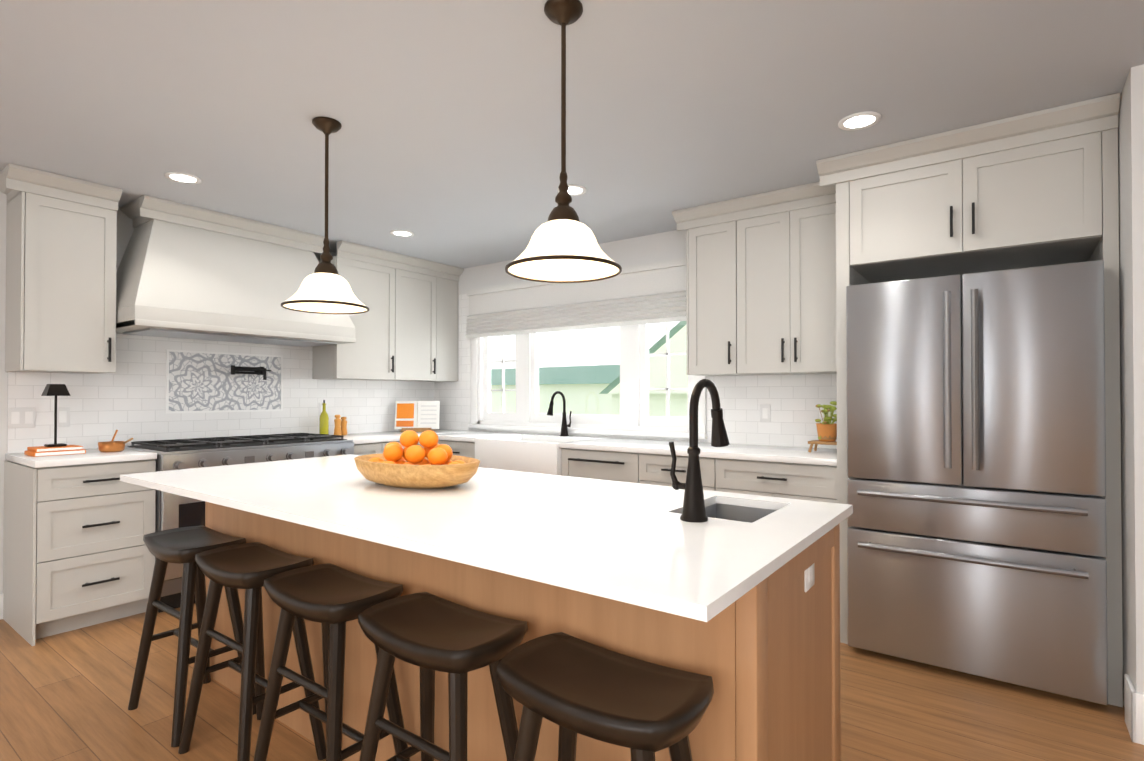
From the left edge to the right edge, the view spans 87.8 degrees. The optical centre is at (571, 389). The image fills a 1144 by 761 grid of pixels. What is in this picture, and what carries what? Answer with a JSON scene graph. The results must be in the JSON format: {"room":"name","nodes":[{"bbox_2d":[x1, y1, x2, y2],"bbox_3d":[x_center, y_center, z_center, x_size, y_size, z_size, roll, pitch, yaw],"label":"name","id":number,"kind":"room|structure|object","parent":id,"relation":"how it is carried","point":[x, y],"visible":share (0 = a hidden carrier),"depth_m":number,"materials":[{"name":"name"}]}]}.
{"room":"kitchen","nodes":[
{"label":"kitchen","id":0,"kind":"room"},
{"bbox_2d":[0,191,421,593],"bbox_3d":[-3.731,0.053,2.675,0.100,2.440,8.100,0,-1,36],"label":"wall","id":1,"kind":"structure","parent":0,"point":[125,229],"depth_m":3.33,"materials":[{"name":"paint"}]},
{"bbox_2d":[0,594,2,619],"bbox_3d":[-4.628,1.190,1.348,0.014,0.140,4.917,0,-1,36],"label":"baseboard","id":2,"kind":"structure","parent":1,"relation":"attached to","point":[1,595],"depth_m":3.31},
{"bbox_2d":[8,407,35,427],"bbox_3d":[-3.130,0.160,3.386,0.007,0.116,0.115,0,-1,36],"label":"light switch","id":3,"kind":"object","parent":1,"relation":"attached to","point":[22,417],"visible":1,"depth_m":3.38,"materials":[{"name":"white plastic"}]},
{"bbox_2d":[5,185,119,376],"bbox_3d":[-2.920,-0.574,3.409,0.338,0.950,0.419,0,-1,36],"label":"upper cabinet","id":4,"kind":"object","parent":1,"relation":"attached to","point":[61,252],"depth_m":3.29,"materials":[{"name":"wood"}]},
{"bbox_2d":[57,407,69,426],"bbox_3d":[-3.023,0.162,3.531,0.007,0.116,0.070,0,-1,36],"label":"electrical outlet","id":5,"kind":"object","parent":1,"relation":"attached to","point":[63,416],"visible":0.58,"depth_m":3.53,"materials":[{"name":"white plastic"}]},
{"bbox_2d":[116,195,355,346],"bbox_3d":[-2.268,-0.746,4.064,0.598,0.810,1.392,0,-1,36],"label":"range hood","id":6,"kind":"object","parent":1,"relation":"attached to","point":[184,271],"visible":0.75,"depth_m":3.79,"materials":[{"name":"paint"}]},
{"bbox_2d":[231,365,270,379],"bbox_3d":[-2.347,-0.120,4.325,0.148,0.100,0.264,0,-1,36],"label":"pot filler","id":7,"kind":"object","parent":1,"relation":"attached to","point":[240,370],"visible":1,"depth_m":4.31,"materials":[{"name":"black metal"}]},
{"bbox_2d":[319,403,326,416],"bbox_3d":[-2.038,0.165,4.867,0.007,0.116,0.070,0,-1,36],"label":"electrical outlet","id":8,"kind":"object","parent":1,"relation":"attached to","point":[320,408],"visible":0.6,"depth_m":4.85,"materials":[{"name":"white plastic"}]},
{"bbox_2d":[308,253,403,380],"bbox_3d":[-1.782,-0.559,4.953,0.338,0.950,0.604,0,-1,36],"label":"upper cabinet","id":9,"kind":"object","parent":1,"relation":"attached to","point":[377,353],"depth_m":4.87,"materials":[{"name":"wood"}]},
{"bbox_2d":[404,269,439,380],"bbox_3d":[-1.521,-0.556,5.307,0.338,0.950,0.508,0,-1,36],"label":"upper cabinet","id":10,"kind":"object","parent":1,"relation":"attached to","point":[421,290],"depth_m":5.29,"materials":[{"name":"wood"}]},
{"bbox_2d":[0,603,1143,760],"bbox_3d":[-0.501,1.299,0.219,8.200,0.100,8.200,0,-1,36],"label":"floor","id":11,"kind":"structure","parent":0,"point":[64,696],"depth_m":2.33,"materials":[{"name":"brown wood"}]},
{"bbox_2d":[3,457,155,645],"bbox_3d":[-2.775,0.840,3.356,0.618,0.880,0.529,0,-1,36],"label":"base cabinet","id":12,"kind":"object","parent":11,"relation":"on","point":[76,555],"depth_m":3.15,"materials":[{"name":"wood"}]},
{"bbox_2d":[5,449,156,468],"bbox_3d":[-2.765,0.378,3.355,0.626,0.035,0.526,0,-1,36],"label":"countertop","id":13,"kind":"structure","parent":12,"relation":"on","point":[92,456],"depth_m":3.18,"materials":[{"name":"white stone"}]},
{"bbox_2d":[24,445,85,456],"bbox_3d":[-2.867,0.338,3.303,0.203,0.042,0.220,0,-1,36],"label":"books","id":14,"kind":"object","parent":13,"relation":"on","point":[37,451],"visible":0.98,"depth_m":3.24,"materials":[{"name":"paper"}]},
{"bbox_2d":[41,384,70,446],"bbox_3d":[-2.868,0.142,3.305,0.104,0.345,0.104,0,-1,36],"label":"table lamp","id":15,"kind":"object","parent":14,"relation":"on","point":[55,390],"visible":0.98,"depth_m":3.29,"materials":[{"name":"brown metal"}]},
{"bbox_2d":[98,430,132,451],"bbox_3d":[-2.659,0.299,3.454,0.167,0.123,0.140,0,-1,36],"label":"bowl","id":16,"kind":"object","parent":13,"relation":"on","point":[112,445],"visible":1,"depth_m":3.43,"materials":[{"name":"brown wood"}]},
{"bbox_2d":[128,526,255,746],"bbox_3d":[-1.500,0.927,2.357,0.457,0.692,0.303,0,-1,36],"label":"stool","id":17,"kind":"object","parent":11,"relation":"on","point":[184,545],"visible":0.92,"depth_m":2.33,"materials":[{"name":"brown wood"}]},
{"bbox_2d":[125,433,353,612],"bbox_3d":[-2.195,0.810,4.020,0.745,0.954,1.216,0,-1,36],"label":"range","id":18,"kind":"object","parent":11,"relation":"on","point":[172,511],"visible":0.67,"depth_m":3.59,"materials":[{"name":"silver metal"}]},
{"bbox_2d":[178,542,325,760],"bbox_3d":[-1.109,0.924,2.069,0.457,0.692,0.303,0,-1,36],"label":"stool","id":19,"kind":"object","parent":11,"relation":"on","point":[249,568],"visible":0.85,"depth_m":2.04,"materials":[{"name":"brown wood"}]},
{"bbox_2d":[253,563,409,760],"bbox_3d":[-0.719,0.921,1.781,0.457,0.692,0.303,0,-1,36],"label":"stool","id":20,"kind":"object","parent":11,"relation":"on","point":[332,599],"visible":0.94,"depth_m":1.75,"materials":[{"name":"brown wood"}]},
{"bbox_2d":[354,441,391,454],"bbox_3d":[-1.788,0.853,4.695,0.618,0.880,0.345,0,-1,36],"label":"base cabinet","id":21,"kind":"object","parent":11,"relation":"on","point":[358,449],"depth_m":4.52,"materials":[{"name":"wood"}]},
{"bbox_2d":[358,592,527,760],"bbox_3d":[-0.328,0.918,1.494,0.457,0.692,0.303,0,-1,36],"label":"stool","id":22,"kind":"object","parent":11,"relation":"on","point":[429,634],"visible":1,"depth_m":1.46,"materials":[{"name":"brown wood"}]},
{"bbox_2d":[438,441,471,457],"bbox_3d":[-0.764,0.856,5.000,0.628,0.880,0.619,0,-1,36],"label":"base cabinet","id":23,"kind":"object","parent":11,"relation":"on","point":[459,448],"depth_m":4.71,"materials":[{"name":"wood"}]},
{"bbox_2d":[329,429,475,444],"bbox_3d":[-1.488,0.395,5.088,0.626,0.035,1.328,0,-1,36],"label":"countertop","id":24,"kind":"structure","parent":23,"relation":"on","point":[358,438],"depth_m":4.85,"materials":[{"name":"white stone"}]},
{"bbox_2d":[319,400,328,434],"bbox_3d":[-1.978,0.228,4.748,0.068,0.290,0.067,0,-1,36],"label":"oil bottle","id":25,"kind":"object","parent":24,"relation":"on","point":[324,423],"visible":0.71,"depth_m":4.73,"materials":[{"name":"yellow"}]},
{"bbox_2d":[334,415,340,434],"bbox_3d":[-1.895,0.288,4.810,0.060,0.170,0.060,0,-1,36],"label":"pepper mill","id":26,"kind":"object","parent":24,"relation":"on","point":[337,423],"visible":0.83,"depth_m":4.79,"materials":[{"name":"brown wood"}]},
{"bbox_2d":[341,417,346,434],"bbox_3d":[-1.880,0.299,4.898,0.060,0.150,0.060,0,-1,36],"label":"pepper mill","id":27,"kind":"object","parent":24,"relation":"on","point":[343,426],"visible":0.9,"depth_m":4.88,"materials":[{"name":"brown wood"}]},
{"bbox_2d":[394,401,439,431],"bbox_3d":[-1.396,0.241,5.368,0.390,0.277,0.113,0,-1,-9],"label":"cookbook stand","id":28,"kind":"object","parent":24,"relation":"on","point":[419,416],"visible":0.96,"depth_m":5.37,"materials":[{"name":"white paper"}]},
{"bbox_2d":[205,494,840,760],"bbox_3d":[-0.419,0.822,2.231,2.510,0.894,0.748,0,-1,36],"label":"kitchen island","id":29,"kind":"object","parent":11,"relation":"on","point":[772,660],"depth_m":1.57,"materials":[{"name":"brown wood"}]},
{"bbox_2d":[120,454,852,625],"bbox_3d":[-0.510,0.360,2.112,2.570,0.025,1.060,0,-1,36],"label":"island countertop","id":30,"kind":"structure","parent":29,"relation":"on","point":[626,543],"depth_m":1.52,"materials":[{"name":"white stone"}]},
{"bbox_2d":[354,430,479,488],"bbox_3d":[-0.577,0.249,2.199,0.568,0.197,0.353,0,-1,36],"label":"fruit bowl","id":31,"kind":"object","parent":30,"relation":"on","point":[431,464],"visible":1,"depth_m":2.09,"materials":[{"name":"brown wood"}]},
{"bbox_2d":[669,379,728,521],"bbox_3d":[0.354,0.156,1.641,0.109,0.371,0.238,0,-1,36],"label":"island faucet","id":32,"kind":"object","parent":30,"relation":"on","point":[693,510],"visible":1,"depth_m":1.56,"materials":[{"name":"brown metal"}]},
{"bbox_2d":[804,563,814,591],"bbox_3d":[0.606,0.442,1.517,0.007,0.130,0.080,0,-1,36],"label":"outlet","id":33,"kind":"object","parent":29,"relation":"attached to","point":[809,577],"visible":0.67,"depth_m":1.50,"materials":[{"name":"white plastic"}]},
{"bbox_2d":[560,449,567,475],"bbox_3d":[-0.056,0.851,4.479,0.530,0.880,0.619,0,-1,36],"label":"base cabinet","id":34,"kind":"object","parent":11,"relation":"on","point":[563,452],"depth_m":4.10,"materials":[{"name":"wood"}]},
{"bbox_2d":[568,449,639,482],"bbox_3d":[0.333,0.848,4.192,0.668,0.880,0.619,0,-1,36],"label":"base cabinet","id":35,"kind":"object","parent":11,"relation":"on","point":[583,463],"depth_m":3.90,"materials":[{"name":"wood"}]},
{"bbox_2d":[496,632,713,760],"bbox_3d":[0.062,0.916,1.206,0.457,0.692,0.303,0,-1,36],"label":"stool","id":36,"kind":"object","parent":11,"relation":"on","point":[572,687],"visible":1,"depth_m":1.18,"materials":[{"name":"brown wood"}]},
{"bbox_2d":[640,453,727,491],"bbox_3d":[0.807,0.845,3.843,0.626,0.880,0.619,0,-1,36],"label":"base cabinet","id":37,"kind":"object","parent":11,"relation":"on","point":[655,469],"depth_m":3.58,"materials":[{"name":"wood"}]},
{"bbox_2d":[728,461,849,642],"bbox_3d":[1.282,0.841,3.493,0.670,0.880,0.619,0,-1,36],"label":"base cabinet","id":38,"kind":"object","parent":11,"relation":"on","point":[822,483],"depth_m":3.16,"materials":[{"name":"wood"}]},
{"bbox_2d":[436,429,846,464],"bbox_3d":[0.212,0.375,4.277,3.317,0.058,0.635,0,-1,36],"label":"countertop","id":39,"kind":"structure","parent":38,"relation":"on","point":[786,454],"depth_m":3.74,"materials":[{"name":"white stone"}]},
{"bbox_2d":[472,433,591,474],"bbox_3d":[-0.263,0.501,4.552,0.800,0.251,0.555,0,-1,36],"label":"sink","id":40,"kind":"object","parent":39,"relation":"in","point":[523,452],"depth_m":4.36,"materials":[{"name":"white ceramic"}]},
{"bbox_2d":[547,391,571,435],"bbox_3d":[-0.099,0.192,4.689,0.109,0.361,0.247,0,-1,36],"label":"faucet","id":41,"kind":"object","parent":39,"relation":"on","point":[564,428],"visible":1,"depth_m":4.74,"materials":[{"name":"brown metal"}]},
{"bbox_2d":[808,401,836,452],"bbox_3d":[1.454,0.213,3.388,0.180,0.293,0.160,0,-1,36],"label":"potted plant","id":42,"kind":"object","parent":39,"relation":"on","point":[827,431],"visible":0.85,"depth_m":3.35,"materials":[{"name":"brown ceramic"}]},
{"bbox_2d":[846,260,1107,704],"bbox_3d":[1.917,0.385,2.884,0.940,1.780,0.832,0,-1,36],"label":"fridge","id":43,"kind":"object","parent":11,"relation":"on","point":[976,484],"visible":1,"depth_m":2.55,"materials":[{"name":"silver metal"}]},
{"bbox_2d":[0,0,1143,267],"bbox_3d":[-0.501,-1.241,0.244,8.200,0.100,8.200,0,-1,36],"label":"ceiling","id":44,"kind":"structure","parent":0,"point":[446,142],"depth_m":2.37,"materials":[{"name":"paint"}]},
{"bbox_2d":[164,172,200,183],"bbox_3d":[-2.130,-1.158,3.258,0.170,0.006,0.170,0,-1,36],"label":"recessed light","id":45,"kind":"object","parent":44,"relation":"in","point":[180,177],"visible":1,"depth_m":3.26,"materials":[{"name":"white"}]},
{"bbox_2d":[281,117,368,313],"bbox_3d":[-1.072,-0.759,2.599,0.357,0.815,0.357,0,-1,36],"label":"pendant light","id":46,"kind":"object","parent":44,"relation":"hanging from","point":[325,288],"visible":1,"depth_m":2.56,"materials":[{"name":"white glass"}]},
{"bbox_2d":[390,230,413,236],"bbox_3d":[-1.247,-1.147,4.372,0.170,0.006,0.170,0,-1,36],"label":"recessed light","id":47,"kind":"object","parent":44,"relation":"in","point":[402,233],"visible":0.96,"depth_m":4.37,"materials":[{"name":"white"}]},
{"bbox_2d":[505,0,621,282],"bbox_3d":[-0.026,-0.767,1.828,0.357,0.815,0.357,0,-1,36],"label":"pendant light","id":48,"kind":"object","parent":44,"relation":"hanging from","point":[563,246],"visible":1,"depth_m":1.81,"materials":[{"name":"white glass"}]},
{"bbox_2d":[558,185,586,195],"bbox_3d":[0.001,-1.156,3.452,0.170,0.006,0.170,0,-1,36],"label":"recessed light","id":49,"kind":"object","parent":44,"relation":"in","point":[574,190],"visible":0.75,"depth_m":3.45,"materials":[{"name":"white"}]},
{"bbox_2d":[838,111,880,130],"bbox_3d":[1.248,-1.165,2.582,0.170,0.006,0.170,0,-1,36],"label":"recessed light","id":50,"kind":"object","parent":44,"relation":"in","point":[859,120],"visible":1,"depth_m":2.57,"materials":[{"name":"white"}]},
{"bbox_2d":[449,230,961,432],"bbox_3d":[0.660,0.070,4.419,4.900,2.440,0.120,0,-1,36],"label":"wall","id":51,"kind":"structure","parent":0,"point":[662,246],"depth_m":4.55,"materials":[{"name":"paint"}]},
{"bbox_2d":[416,277,459,384],"bbox_3d":[-1.307,-0.553,5.597,0.338,0.950,0.328,0,-1,36],"label":"upper cabinet","id":52,"kind":"object","parent":51,"relation":"attached to","point":[448,285],"depth_m":5.55,"materials":[{"name":"wood"}]},
{"bbox_2d":[465,258,685,337],"bbox_3d":[-0.055,-0.699,4.813,2.260,0.443,0.064,0,-1,36],"label":"blind","id":53,"kind":"object","parent":51,"relation":"attached to","point":[649,293],"visible":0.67,"depth_m":4.71,"materials":[{"name":"fabric"}]},
{"bbox_2d":[468,321,706,438],"bbox_3d":[0.027,-0.275,4.862,2.330,1.250,0.165,0,-1,36],"label":"window","id":54,"kind":"structure","parent":51,"relation":"in","point":[633,416],"depth_m":4.75,"materials":[{"name":"clear glass"}]},
{"bbox_2d":[684,197,763,376],"bbox_3d":[1.002,-0.624,3.887,0.393,1.058,0.339,0,-1,36],"label":"upper cabinet","id":55,"kind":"object","parent":51,"relation":"attached to","point":[716,235],"depth_m":3.74,"materials":[{"name":"wood"}]},
{"bbox_2d":[760,404,770,421],"bbox_3d":[1.262,0.155,3.886,0.070,0.116,0.007,0,-1,36],"label":"electrical outlet","id":56,"kind":"object","parent":51,"relation":"attached to","point":[765,412],"visible":1,"depth_m":3.88,"materials":[{"name":"white plastic"}]},
{"bbox_2d":[748,205,803,376],"bbox_3d":[1.243,-0.572,3.709,0.438,0.950,0.339,0,-1,36],"label":"upper cabinet","id":57,"kind":"object","parent":51,"relation":"attached to","point":[770,275],"depth_m":3.54,"materials":[{"name":"wood"}]},
{"bbox_2d":[800,197,863,376],"bbox_3d":[1.481,-0.573,3.534,0.380,0.950,0.339,0,-1,36],"label":"upper cabinet","id":58,"kind":"object","parent":51,"relation":"attached to","point":[824,280],"depth_m":3.37,"materials":[{"name":"wood"}]},
{"bbox_2d":[844,149,983,283],"bbox_3d":[1.804,-0.838,3.099,0.534,0.430,0.659,0,-1,36],"label":"upper cabinet","id":59,"kind":"object","parent":51,"relation":"attached to","point":[922,219],"depth_m":2.85,"materials":[{"name":"wood"}]},
{"bbox_2d":[980,125,1107,271],"bbox_3d":[2.144,-0.840,2.849,0.535,0.430,0.659,0,-1,36],"label":"upper cabinet","id":60,"kind":"object","parent":51,"relation":"attached to","point":[1044,200],"depth_m":2.56,"materials":[{"name":"wood"}]},
{"bbox_2d":[1118,64,1143,707],"bbox_3d":[3.598,0.043,1.664,3.100,2.440,1.070,0,-1,36],"label":"wall","id":61,"kind":"structure","parent":0,"point":[1131,188],"depth_m":2.17,"materials":[{"name":"paint"}]},
{"bbox_2d":[1127,686,1143,744],"bbox_3d":[3.270,1.169,1.220,3.115,0.180,0.014,0,-1,36],"label":"baseboard","id":62,"kind":"structure","parent":61,"relation":"attached to","point":[1134,708],"depth_m":2.13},
{"label":"outside","id":63,"kind":"structure","parent":0,"visible":0},
{"bbox_3d":[37.002,6.543,226.338,600.000,0.100,399.400,0,-1,36],"label":"ground","id":64,"kind":"structure","parent":63,"visible":0},
{"bbox_2d":[491,321,687,416],"bbox_3d":[-0.814,1.035,34.096,36.100,7.100,22.840,0,-1,36],"label":"building","id":65,"kind":"structure","parent":64,"relation":"on","point":[561,373],"depth_m":36.16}
]}

